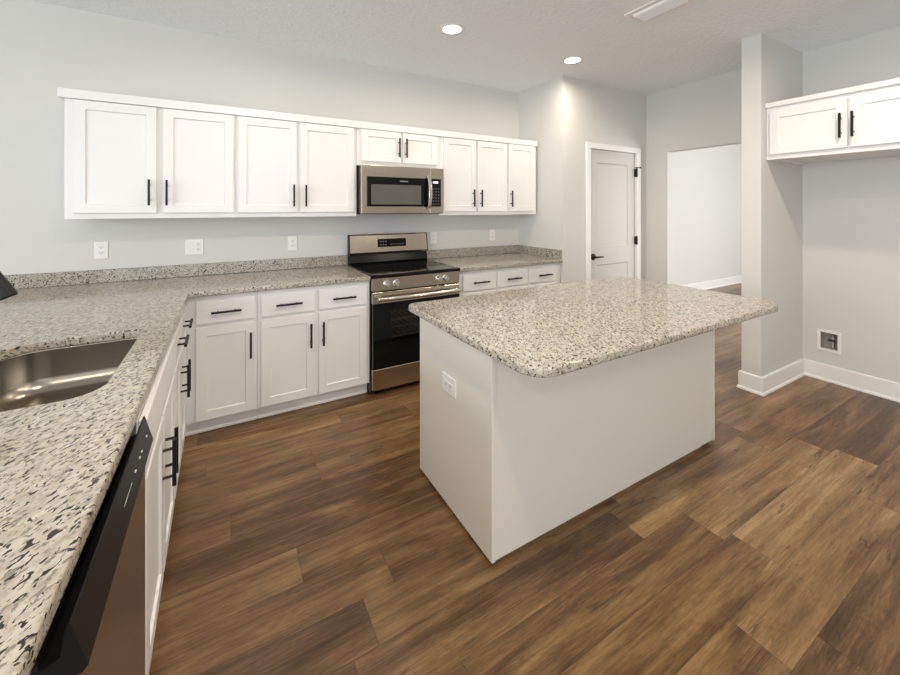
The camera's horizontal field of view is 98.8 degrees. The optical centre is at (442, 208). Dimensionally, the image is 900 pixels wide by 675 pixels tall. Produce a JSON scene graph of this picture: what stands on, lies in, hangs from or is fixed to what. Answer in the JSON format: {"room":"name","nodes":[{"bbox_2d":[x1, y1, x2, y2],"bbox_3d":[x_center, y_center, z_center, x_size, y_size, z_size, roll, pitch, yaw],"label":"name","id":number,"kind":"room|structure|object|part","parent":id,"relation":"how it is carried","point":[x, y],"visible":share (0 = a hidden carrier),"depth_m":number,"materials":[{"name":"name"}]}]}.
{"room":"kitchen","nodes":[
{"label":"kitchen","id":0,"kind":"room"},
{"bbox_2d":[0,0,518,274],"bbox_3d":[-2.348,0.043,2.738,7.581,2.768,0.120,0,0,-29],"label":"wall","id":1,"kind":"structure","parent":0,"point":[44,48],"depth_m":2.87,"materials":[{"name":"grey paint"}]},
{"bbox_2d":[94,241,107,258],"bbox_3d":[-2.355,0.290,2.660,0.074,0.120,0.009,0,0,-29],"label":"outlet","id":2,"kind":"object","parent":1,"relation":"attached to","point":[100,248],"visible":1,"depth_m":2.66,"materials":[{"name":"white plastic"}]},
{"bbox_2d":[64,98,235,218],"bbox_3d":[-1.954,-0.300,2.671,0.914,0.732,0.380,0,0,-29],"label":"upper cabinet","id":3,"kind":"object","parent":1,"relation":"attached to","point":[121,161],"visible":1,"depth_m":2.52,"materials":[{"name":"white paint"}]},
{"bbox_3d":[-2.068,-0.316,2.447,0.410,0.694,0.020,0,0,-29],"label":"door","id":4,"kind":"part","parent":3,"relation":"part of","materials":[{"name":"white paint"}]},
{"bbox_3d":[-1.906,-0.102,2.504,0.012,0.168,0.040,0,0,-29],"label":"handle","id":5,"kind":"part","parent":3,"relation":"part of","materials":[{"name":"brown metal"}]},
{"bbox_3d":[-1.824,-0.102,2.550,0.012,0.168,0.040,0,0,-29],"label":"handle","id":6,"kind":"part","parent":3,"relation":"part of","materials":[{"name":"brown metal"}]},
{"bbox_3d":[-1.679,-0.316,2.666,0.410,0.694,0.020,0,0,-29],"label":"door","id":7,"kind":"part","parent":3,"relation":"part of","materials":[{"name":"white paint"}]},
{"bbox_2d":[57,87,536,146],"bbox_3d":[-0.721,-0.696,3.382,3.814,0.056,0.338,0,0,-29],"label":"crown molding","id":8,"kind":"structure","parent":3,"relation":"on","point":[63,93],"depth_m":2.85,"materials":[{"name":"white paint"}]},
{"bbox_2d":[4,255,346,288],"bbox_3d":[-1.891,0.468,2.912,2.348,0.090,0.021,0,0,-29],"label":"backsplash","id":9,"kind":"structure","parent":1,"relation":"attached to","point":[19,281],"depth_m":2.82,"materials":[{"name":"beige stone"}]},
{"bbox_2d":[185,239,203,254],"bbox_3d":[-1.882,0.294,2.925,0.118,0.118,0.009,0,0,-29],"label":"switch plate","id":10,"kind":"object","parent":1,"relation":"attached to","point":[192,246],"visible":1,"depth_m":2.92,"materials":[{"name":"white plastic"}]},
{"bbox_2d":[288,236,296,250],"bbox_3d":[-1.272,0.297,3.267,0.074,0.120,0.009,0,0,-29],"label":"outlet","id":11,"kind":"object","parent":1,"relation":"attached to","point":[292,240],"visible":1,"depth_m":3.26,"materials":[{"name":"white plastic"}]},
{"bbox_2d":[236,116,355,216],"bbox_3d":[-1.169,-0.300,3.112,0.884,0.732,0.380,0,0,-29],"label":"upper cabinet","id":12,"kind":"object","parent":1,"relation":"attached to","point":[284,168],"visible":0.98,"depth_m":2.95,"materials":[{"name":"white paint"}]},
{"bbox_3d":[-1.300,-0.316,2.878,0.402,0.694,0.020,0,0,-29],"label":"door","id":13,"kind":"part","parent":12,"relation":"part of","materials":[{"name":"white paint"}]},
{"bbox_3d":[-1.133,-0.097,2.937,0.012,0.168,0.040,0,0,-29],"label":"handle","id":14,"kind":"part","parent":12,"relation":"part of","materials":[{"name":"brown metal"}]},
{"bbox_3d":[-1.056,-0.097,2.980,0.012,0.168,0.040,0,0,-29],"label":"handle","id":15,"kind":"part","parent":12,"relation":"part of","materials":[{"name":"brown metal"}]},
{"bbox_3d":[-0.920,-0.316,3.091,0.426,0.694,0.020,0,0,-29],"label":"door","id":16,"kind":"part","parent":12,"relation":"part of","materials":[{"name":"white paint"}]},
{"bbox_2d":[356,128,438,168],"bbox_3d":[-0.438,-0.514,3.521,0.786,0.306,0.380,0,0,-29],"label":"upper cabinet","id":17,"kind":"object","parent":1,"relation":"attached to","point":[373,147],"visible":0.91,"depth_m":3.37,"materials":[{"name":"white paint"}]},
{"bbox_3d":[-0.525,-0.530,3.312,0.358,0.266,0.020,0,0,-29],"label":"door","id":18,"kind":"part","parent":17,"relation":"part of","materials":[{"name":"white paint"}]},
{"bbox_2d":[356,164,442,213],"bbox_3d":[-0.413,-0.155,3.474,0.762,0.410,0.478,0,0,-29],"label":"microwave","id":19,"kind":"object","parent":17,"relation":"attached to","point":[380,189],"visible":0.99,"depth_m":3.29,"materials":[{"name":"silver metal"}]},
{"bbox_3d":[-0.366,-0.138,3.293,0.581,0.248,0.004,0,0,-29],"label":"door glass","id":20,"kind":"part","parent":19,"relation":"part of","materials":[{"name":"black glass"}]},
{"bbox_3d":[-0.115,-0.135,3.401,0.034,0.314,0.060,0,0,-29],"label":"handle","id":21,"kind":"part","parent":19,"relation":"part of","materials":[{"name":"silver metal"}]},
{"bbox_3d":[-0.058,-0.156,3.481,0.135,0.404,0.025,0,0,-29],"label":"control panel","id":22,"kind":"part","parent":19,"relation":"part of","materials":[{"name":"silver metal"}]},
{"bbox_3d":[-0.377,-0.526,3.361,0.012,0.168,0.040,0,0,-29],"label":"handle","id":23,"kind":"part","parent":17,"relation":"part of","materials":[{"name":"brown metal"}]},
{"bbox_3d":[-0.318,-0.526,3.394,0.012,0.168,0.040,0,0,-29],"label":"handle","id":24,"kind":"part","parent":17,"relation":"part of","materials":[{"name":"brown metal"}]},
{"bbox_3d":[-0.205,-0.530,3.491,0.344,0.266,0.020,0,0,-29],"label":"door","id":25,"kind":"part","parent":17,"relation":"part of","materials":[{"name":"white paint"}]},
{"bbox_2d":[430,232,436,243],"bbox_3d":[-0.094,0.302,3.927,0.074,0.120,0.009,0,0,-29],"label":"outlet","id":26,"kind":"object","parent":1,"relation":"attached to","point":[433,235],"visible":1,"depth_m":3.93,"materials":[{"name":"white plastic"}]},
{"bbox_2d":[424,137,506,214],"bbox_3d":[0.252,-0.300,3.908,0.794,0.732,0.380,0,0,-29],"label":"upper cabinet","id":27,"kind":"object","parent":1,"relation":"attached to","point":[474,172],"visible":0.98,"depth_m":3.77,"materials":[{"name":"white paint"}]},
{"bbox_3d":[0.167,-0.316,3.700,0.365,0.694,0.020,0,0,-29],"label":"door","id":28,"kind":"part","parent":27,"relation":"part of","materials":[{"name":"white paint"}]},
{"bbox_3d":[0.304,-0.097,3.742,0.012,0.168,0.040,0,0,-29],"label":"handle","id":29,"kind":"part","parent":27,"relation":"part of","materials":[{"name":"brown metal"}]},
{"bbox_3d":[0.501,-0.316,3.887,0.365,0.694,0.020,0,0,-29],"label":"door","id":30,"kind":"part","parent":27,"relation":"part of","materials":[{"name":"white paint"}]},
{"bbox_2d":[427,245,517,258],"bbox_3d":[0.345,0.468,4.165,1.202,0.090,0.021,0,0,-29],"label":"backsplash","id":31,"kind":"structure","parent":1,"relation":"attached to","point":[489,250],"depth_m":4.13,"materials":[{"name":"beige stone"}]},
{"bbox_2d":[489,229,494,239],"bbox_3d":[0.552,0.297,4.289,0.074,0.120,0.009,0,0,-29],"label":"outlet","id":32,"kind":"object","parent":1,"relation":"attached to","point":[491,232],"visible":1,"depth_m":4.29,"materials":[{"name":"white plastic"}]},
{"bbox_2d":[507,144,535,214],"bbox_3d":[0.776,-0.300,4.202,0.402,0.732,0.380,0,0,-29],"label":"upper cabinet","id":33,"kind":"object","parent":1,"relation":"attached to","point":[521,160],"visible":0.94,"depth_m":4.07,"materials":[{"name":"white paint"}]},
{"bbox_2d":[29,0,899,94],"bbox_3d":[1.958,-1.391,1.313,13.900,0.100,7.176,0,0,-29],"label":"ceiling","id":34,"kind":"structure","parent":0,"point":[517,46],"depth_m":2.88,"materials":[{"name":"white paint"}]},
{"bbox_2d":[439,23,463,34],"bbox_3d":[0.070,-1.337,2.886,0.188,0.007,0.188,0,0,-29],"label":"recessed light","id":35,"kind":"object","parent":34,"relation":"in","point":[449,28],"visible":1,"depth_m":2.88,"materials":[{"name":"white paint"}]},
{"bbox_2d":[562,56,583,63],"bbox_3d":[1.176,-1.337,3.490,0.188,0.007,0.188,0,0,-29],"label":"recessed light","id":36,"kind":"object","parent":34,"relation":"in","point":[572,59],"visible":1,"depth_m":3.48,"materials":[{"name":"white paint"}]},
{"bbox_2d":[624,0,693,22],"bbox_3d":[1.441,-1.330,2.562,0.210,0.022,0.370,0,0,-29],"label":"ceiling vent","id":37,"kind":"object","parent":34,"relation":"in","point":[655,8],"visible":1,"depth_m":2.57,"materials":[{"name":"white metal"}]},
{"bbox_2d":[149,283,899,674],"bbox_3d":[1.958,1.477,1.313,13.900,0.100,7.176,0,0,-29],"label":"floor","id":38,"kind":"structure","parent":0,"point":[316,539],"depth_m":1.58,"materials":[{"name":"brown wood"}]},
{"bbox_2d":[30,416,152,674],"bbox_3d":[-0.907,0.991,0.634,0.622,0.872,0.601,0,0,-30],"label":"dishwasher","id":39,"kind":"object","parent":38,"relation":"on","point":[97,627],"visible":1,"depth_m":0.72,"materials":[{"name":"silver metal"}]},
{"bbox_3d":[-0.670,0.980,0.771,0.041,0.685,0.597,0,0,-30],"label":"door","id":40,"kind":"part","parent":39,"relation":"part of","materials":[{"name":"silver metal"}]},
{"bbox_2d":[130,339,178,674],"bbox_3d":[-1.256,0.988,1.245,0.660,0.878,0.800,0,0,-30],"label":"base cabinet","id":41,"kind":"object","parent":38,"relation":"on","point":[162,464],"visible":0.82,"depth_m":1.31,"materials":[{"name":"white paint"}]},
{"bbox_3d":[-0.916,1.034,1.218,0.020,0.577,0.368,0,0,-30],"label":"door","id":42,"kind":"part","parent":41,"relation":"part of","materials":[{"name":"white paint"}]},
{"bbox_3d":[-1.014,0.652,1.386,0.020,0.142,0.756,0,0,-30],"label":"false drawer","id":43,"kind":"part","parent":41,"relation":"part of","materials":[{"name":"white paint"}]},
{"bbox_3d":[-1.111,1.034,1.554,0.020,0.577,0.368,0,0,-30],"label":"door","id":44,"kind":"part","parent":41,"relation":"part of","materials":[{"name":"white paint"}]},
{"bbox_3d":[-0.969,0.904,1.368,0.040,0.168,0.012,0,0,-30],"label":"handle","id":45,"kind":"part","parent":41,"relation":"part of","materials":[{"name":"brown metal"}]},
{"bbox_3d":[-1.007,0.904,1.434,0.040,0.168,0.012,0,0,-30],"label":"handle","id":46,"kind":"part","parent":41,"relation":"part of","materials":[{"name":"brown metal"}]},
{"bbox_2d":[0,255,370,674],"bbox_3d":[-0.937,0.485,1.209,2.348,0.124,3.925,0,0,-29],"label":"countertop","id":47,"kind":"structure","parent":41,"relation":"on","point":[59,461],"depth_m":0.97,"materials":[{"name":"beige stone"}]},
{"bbox_2d":[0,271,17,300],"bbox_3d":[-1.492,0.307,1.170,0.296,0.409,0.089,0,0,-29],"label":"faucet","id":48,"kind":"object","parent":47,"relation":"on","point":[7,290],"visible":1,"depth_m":1.21,"materials":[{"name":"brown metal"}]},
{"bbox_2d":[0,338,136,411],"bbox_3d":[-1.292,0.631,1.253,0.448,0.166,0.696,0,0,-29],"label":"sink","id":49,"kind":"object","parent":47,"relation":"in","point":[51,375],"visible":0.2,"depth_m":1.50,"materials":[{"name":"metal"}]},
{"bbox_2d":[171,305,192,497],"bbox_3d":[-1.639,0.988,1.907,0.660,0.878,0.726,0,0,-30],"label":"base cabinet","id":50,"kind":"object","parent":38,"relation":"on","point":[180,338],"visible":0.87,"depth_m":1.98,"materials":[{"name":"white paint"}]},
{"bbox_3d":[-1.298,0.652,1.877,0.020,0.142,0.305,0,0,-30],"label":"drawer","id":51,"kind":"part","parent":50,"relation":"part of","materials":[{"name":"white paint"}]},
{"bbox_3d":[-1.298,1.034,1.877,0.020,0.577,0.305,0,0,-30],"label":"door","id":52,"kind":"part","parent":50,"relation":"part of","materials":[{"name":"white paint"}]},
{"bbox_3d":[-1.466,0.652,2.167,0.020,0.142,0.315,0,0,-30],"label":"drawer","id":53,"kind":"part","parent":50,"relation":"part of","materials":[{"name":"white paint"}]},
{"bbox_3d":[-1.272,0.652,1.893,0.040,0.012,0.168,0,0,-30],"label":"handle","id":54,"kind":"part","parent":50,"relation":"part of","materials":[{"name":"brown metal"}]},
{"bbox_3d":[-1.466,1.034,2.167,0.020,0.577,0.315,0,0,-30],"label":"door","id":55,"kind":"part","parent":50,"relation":"part of","materials":[{"name":"white paint"}]},
{"bbox_3d":[-1.335,0.899,2.000,0.040,0.168,0.012,0,0,-30],"label":"handle","id":56,"kind":"part","parent":50,"relation":"part of","materials":[{"name":"brown metal"}]},
{"bbox_3d":[-1.375,0.899,2.070,0.040,0.168,0.012,0,0,-30],"label":"handle","id":57,"kind":"part","parent":50,"relation":"part of","materials":[{"name":"brown metal"}]},
{"bbox_3d":[-1.440,0.652,2.183,0.040,0.012,0.168,0,0,-30],"label":"handle","id":58,"kind":"part","parent":50,"relation":"part of","materials":[{"name":"brown metal"}]},
{"bbox_2d":[185,292,256,435],"bbox_3d":[-1.547,0.988,2.706,0.410,0.878,0.680,0,0,-29],"label":"base cabinet","id":59,"kind":"object","parent":38,"relation":"on","point":[221,348],"visible":0.94,"depth_m":2.45,"materials":[{"name":"white paint"}]},
{"bbox_3d":[-1.382,0.652,2.466,0.330,0.142,0.020,0,0,-29],"label":"drawer","id":60,"kind":"part","parent":59,"relation":"part of","materials":[{"name":"white paint"}]},
{"bbox_3d":[-1.382,1.034,2.466,0.330,0.577,0.020,0,0,-29],"label":"door","id":61,"kind":"part","parent":59,"relation":"part of","materials":[{"name":"white paint"}]},
{"bbox_3d":[-1.368,0.652,2.440,0.168,0.012,0.040,0,0,-29],"label":"handle","id":62,"kind":"part","parent":59,"relation":"part of","materials":[{"name":"brown metal"}]},
{"bbox_3d":[-1.247,0.889,2.507,0.012,0.168,0.040,0,0,-29],"label":"handle","id":63,"kind":"part","parent":59,"relation":"part of","materials":[{"name":"brown metal"}]},
{"bbox_2d":[257,281,368,418],"bbox_3d":[-1.031,0.988,2.995,0.770,0.878,0.680,0,0,-29],"label":"base cabinet","id":64,"kind":"object","parent":38,"relation":"on","point":[313,341],"visible":0.98,"depth_m":2.71,"materials":[{"name":"white paint"}]},
{"bbox_3d":[-1.057,0.652,2.648,0.348,0.142,0.020,0,0,-29],"label":"drawer","id":65,"kind":"part","parent":64,"relation":"part of","materials":[{"name":"white paint"}]},
{"bbox_3d":[-1.057,1.034,2.648,0.348,0.577,0.020,0,0,-29],"label":"door","id":66,"kind":"part","parent":64,"relation":"part of","materials":[{"name":"white paint"}]},
{"bbox_3d":[-1.042,0.652,2.622,0.168,0.012,0.040,0,0,-29],"label":"handle","id":67,"kind":"part","parent":64,"relation":"part of","materials":[{"name":"brown metal"}]},
{"bbox_3d":[-0.918,0.889,2.692,0.012,0.168,0.040,0,0,-29],"label":"handle","id":68,"kind":"part","parent":64,"relation":"part of","materials":[{"name":"brown metal"}]},
{"bbox_3d":[-0.844,0.889,2.733,0.012,0.168,0.040,0,0,-29],"label":"handle","id":69,"kind":"part","parent":64,"relation":"part of","materials":[{"name":"brown metal"}]},
{"bbox_3d":[-0.729,1.034,2.832,0.352,0.577,0.020,0,0,-29],"label":"door","id":70,"kind":"part","parent":64,"relation":"part of","materials":[{"name":"white paint"}]},
{"bbox_3d":[-0.729,0.652,2.832,0.352,0.142,0.020,0,0,-29],"label":"drawer","id":71,"kind":"part","parent":64,"relation":"part of","materials":[{"name":"white paint"}]},
{"bbox_3d":[-0.714,0.652,2.806,0.168,0.012,0.040,0,0,-29],"label":"handle","id":72,"kind":"part","parent":64,"relation":"part of","materials":[{"name":"brown metal"}]},
{"bbox_2d":[348,232,460,393],"bbox_3d":[-0.338,0.834,3.347,0.781,1.187,0.738,0,0,-29],"label":"range","id":73,"kind":"object","parent":38,"relation":"on","point":[400,271],"visible":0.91,"depth_m":3.09,"materials":[{"name":"silver metal"}]},
{"bbox_3d":[-0.417,0.581,2.939,0.060,0.060,0.036,0,0,-29],"label":"knob","id":74,"kind":"part","parent":73,"relation":"part of","materials":[{"name":"silver metal"}]},
{"bbox_3d":[-0.199,1.302,3.099,0.765,0.158,0.038,0,0,-29],"label":"storage drawer","id":75,"kind":"part","parent":73,"relation":"part of","materials":[{"name":"silver metal"}]},
{"bbox_3d":[-0.349,0.581,2.978,0.060,0.060,0.036,0,0,-29],"label":"knob","id":76,"kind":"part","parent":73,"relation":"part of","materials":[{"name":"silver metal"}]},
{"bbox_2d":[349,259,459,278],"bbox_3d":[-0.342,0.517,3.354,0.781,0.025,0.625,0,0,-29],"label":"cooktop","id":77,"kind":"object","parent":73,"relation":"in","point":[388,268],"depth_m":3.23,"materials":[{"name":"black glass"}]},
{"bbox_3d":[-0.200,0.581,3.101,0.769,0.100,0.034,0,0,-29],"label":"control panel","id":78,"kind":"part","parent":73,"relation":"part of","materials":[{"name":"silver metal"}]},
{"bbox_2d":[371,283,460,369],"bbox_3d":[-0.322,0.926,3.319,0.767,0.574,0.674,0,0,-29],"label":"oven","id":79,"kind":"object","parent":73,"relation":"in","point":[395,331],"depth_m":3.01,"materials":[{"name":"black glass"}]},
{"bbox_3d":[-0.026,0.581,3.159,0.060,0.060,0.036,0,0,-29],"label":"knob","id":80,"kind":"part","parent":73,"relation":"part of","materials":[{"name":"silver metal"}]},
{"bbox_3d":[0.031,0.581,3.191,0.060,0.060,0.036,0,0,-29],"label":"knob","id":81,"kind":"part","parent":73,"relation":"part of","materials":[{"name":"silver metal"}]},
{"bbox_2d":[459,266,526,296],"bbox_3d":[0.334,0.988,3.760,0.780,0.878,0.680,0,0,-29],"label":"base cabinet","id":82,"kind":"object","parent":38,"relation":"on","point":[511,278],"visible":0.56,"depth_m":3.49,"materials":[{"name":"white paint"}]},
{"bbox_3d":[0.325,0.652,3.423,0.347,0.142,0.020,0,0,-29],"label":"drawer","id":83,"kind":"part","parent":82,"relation":"part of","materials":[{"name":"white paint"}]},
{"bbox_3d":[0.325,1.034,3.423,0.347,0.577,0.020,0,0,-29],"label":"door","id":84,"kind":"part","parent":82,"relation":"part of","materials":[{"name":"white paint"}]},
{"bbox_2d":[427,245,562,271],"bbox_3d":[0.515,0.485,3.884,1.224,0.124,0.678,0,0,-29],"label":"countertop","id":85,"kind":"structure","parent":82,"relation":"on","point":[506,256],"depth_m":3.94,"materials":[{"name":"beige stone"}]},
{"bbox_3d":[0.651,0.652,3.606,0.348,0.142,0.020,0,0,-29],"label":"drawer","id":86,"kind":"part","parent":82,"relation":"part of","materials":[{"name":"white paint"}]},
{"bbox_3d":[0.651,1.034,3.606,0.348,0.577,0.020,0,0,-29],"label":"door","id":87,"kind":"part","parent":82,"relation":"part of","materials":[{"name":"white paint"}]},
{"bbox_2d":[527,263,559,287],"bbox_3d":[0.865,0.988,4.058,0.433,0.878,0.680,0,0,-29],"label":"base cabinet","id":88,"kind":"object","parent":38,"relation":"on","point":[543,274],"visible":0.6,"depth_m":3.79,"materials":[{"name":"white paint"}]},
{"bbox_3d":[0.989,0.652,3.795,0.364,0.142,0.020,0,0,-29],"label":"drawer","id":89,"kind":"part","parent":88,"relation":"part of","materials":[{"name":"white paint"}]},
{"bbox_3d":[0.989,1.034,3.795,0.364,0.577,0.020,0,0,-29],"label":"door","id":90,"kind":"part","parent":88,"relation":"part of","materials":[{"name":"white paint"}]},
{"bbox_2d":[420,318,714,563],"bbox_3d":[0.765,0.988,2.216,1.672,0.879,0.651,0,0,-29],"label":"kitchen island","id":91,"kind":"object","parent":38,"relation":"on","point":[515,456],"visible":0.6,"depth_m":1.79,"materials":[{"name":"white paint"}]},
{"bbox_2d":[442,371,455,398],"bbox_3d":[0.029,0.829,1.810,0.009,0.084,0.124,0,0,-29],"label":"outlet","id":92,"kind":"object","parent":91,"relation":"attached to","point":[448,383],"visible":1,"depth_m":1.80,"materials":[{"name":"white plastic"}]},
{"bbox_3d":[0.043,0.978,1.812,0.018,0.859,0.651,0,0,-29],"label":"panel","id":93,"kind":"part","parent":91,"relation":"part of","materials":[{"name":"white paint"}]},
{"bbox_2d":[409,277,777,377],"bbox_3d":[0.828,0.530,2.076,1.795,0.034,0.999,0,0,-29],"label":"island countertop","id":94,"kind":"structure","parent":91,"relation":"on","point":[547,331],"depth_m":1.79,"materials":[{"name":"beige stone"}]},
{"bbox_3d":[0.917,0.978,1.944,1.635,0.859,0.013,0,0,-29],"label":"panel","id":95,"kind":"part","parent":91,"relation":"part of","materials":[{"name":"white paint"}]},
{"bbox_3d":[1.486,0.978,2.621,0.018,0.859,0.651,0,0,-29],"label":"panel","id":96,"kind":"part","parent":91,"relation":"part of","materials":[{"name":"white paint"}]},
{"bbox_2d":[519,79,553,248],"bbox_3d":[1.070,0.043,4.264,0.115,2.768,0.559,0,0,-29],"label":"wall","id":97,"kind":"structure","parent":0,"point":[536,104],"depth_m":4.15,"materials":[{"name":"grey paint"}]},
{"bbox_2d":[554,75,645,283],"bbox_3d":[1.783,0.043,4.278,1.372,2.768,0.115,0,0,-29],"label":"wall","id":98,"kind":"structure","parent":0,"point":[584,111],"depth_m":4.02,"materials":[{"name":"grey paint"}]},
{"bbox_2d":[586,142,640,279],"bbox_3d":[1.877,0.365,4.320,0.918,2.123,0.133,0,0,-29],"label":"trim","id":99,"kind":"structure","parent":98,"relation":"attached to","point":[589,145],"depth_m":4.26,"materials":[{"name":"white paint"}]},
{"bbox_2d":[591,149,640,278],"bbox_3d":[1.920,0.392,4.289,0.818,2.046,0.097,0,0,-29],"label":"door","id":100,"kind":"structure","parent":98,"relation":"in","point":[613,174],"depth_m":4.29,"materials":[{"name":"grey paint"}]},
{"bbox_3d":[1.659,0.522,4.122,0.147,0.072,0.062,0,0,-29],"label":"handle","id":101,"kind":"part","parent":100,"relation":"part of","materials":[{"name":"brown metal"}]},
{"bbox_2d":[673,144,740,285],"bbox_3d":[4.134,0.043,6.582,4.752,2.768,0.120,0,0,-29],"label":"wall","id":102,"kind":"structure","parent":0,"point":[706,181],"depth_m":6.79,"materials":[{"name":"grey paint"}]},
{"bbox_2d":[682,275,740,289],"bbox_3d":[4.169,1.359,6.518,4.752,0.135,0.025,0,0,-29],"label":"baseboard","id":103,"kind":"structure","parent":102,"relation":"attached to","point":[711,284],"depth_m":6.94,"materials":[{"name":"white paint"}]},
{"bbox_2d":[741,33,802,376],"bbox_3d":[2.740,0.043,3.195,0.761,2.768,0.130,0,0,-29],"label":"wall partition","id":104,"kind":"structure","parent":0,"point":[771,70],"depth_m":3.05,"materials":[{"name":"grey paint"}]},
{"bbox_2d":[736,358,804,396],"bbox_3d":[2.729,1.359,3.189,0.786,0.135,0.180,0,0,-29],"label":"baseboard","id":105,"kind":"structure","parent":104,"relation":"attached to","point":[764,385],"depth_m":3.04,"materials":[{"name":"white paint"}]},
{"bbox_2d":[646,27,899,382],"bbox_3d":[3.924,0.043,1.980,0.115,2.768,6.217,0,0,-29],"label":"wall","id":106,"kind":"structure","parent":0,"point":[851,208],"depth_m":3.15,"materials":[{"name":"grey paint"}]},
{"bbox_2d":[817,328,840,353],"bbox_3d":[3.220,1.095,3.197,0.090,0.172,0.144,0,0,-29],"label":"water supply box","id":107,"kind":"object","parent":106,"relation":"attached to","point":[830,341],"visible":0.94,"depth_m":3.20,"materials":[{"name":"white plastic"}]},
{"bbox_2d":[767,84,899,164],"bbox_3d":[3.004,-0.572,2.741,0.738,0.398,0.914,0,0,-29],"label":"upper cabinet","id":108,"kind":"object","parent":106,"relation":"attached to","point":[862,124],"visible":1,"depth_m":2.66,"materials":[{"name":"white paint"}]},
{"bbox_3d":[2.619,-0.574,2.776,0.020,0.330,0.424,0,0,-29],"label":"door","id":109,"kind":"part","parent":108,"relation":"part of","materials":[{"name":"white paint"}]},
{"bbox_2d":[765,78,899,108],"bbox_3d":[3.017,-0.789,2.748,0.692,0.036,0.914,0,0,-29],"label":"crown molding","id":110,"kind":"structure","parent":108,"relation":"on","point":[896,81],"depth_m":2.63,"materials":[{"name":"white paint"}]},
{"bbox_3d":[2.682,-0.558,2.602,0.040,0.168,0.012,0,0,-29],"label":"handle","id":111,"kind":"part","parent":108,"relation":"part of","materials":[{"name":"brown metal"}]},
{"bbox_3d":[2.712,-0.558,2.549,0.040,0.168,0.012,0,0,-29],"label":"handle","id":112,"kind":"part","parent":108,"relation":"part of","materials":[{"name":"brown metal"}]},
{"bbox_3d":[2.833,-0.574,2.395,0.020,0.330,0.423,0,0,-29],"label":"door","id":113,"kind":"part","parent":108,"relation":"part of","materials":[{"name":"white paint"}]},
{"bbox_2d":[803,358,899,402],"bbox_3d":[3.529,1.359,2.541,0.025,0.135,1.782,0,0,-29],"label":"baseboard","id":114,"kind":"structure","parent":106,"relation":"attached to","point":[872,385],"depth_m":3.04,"materials":[{"name":"white paint"}]}
]}

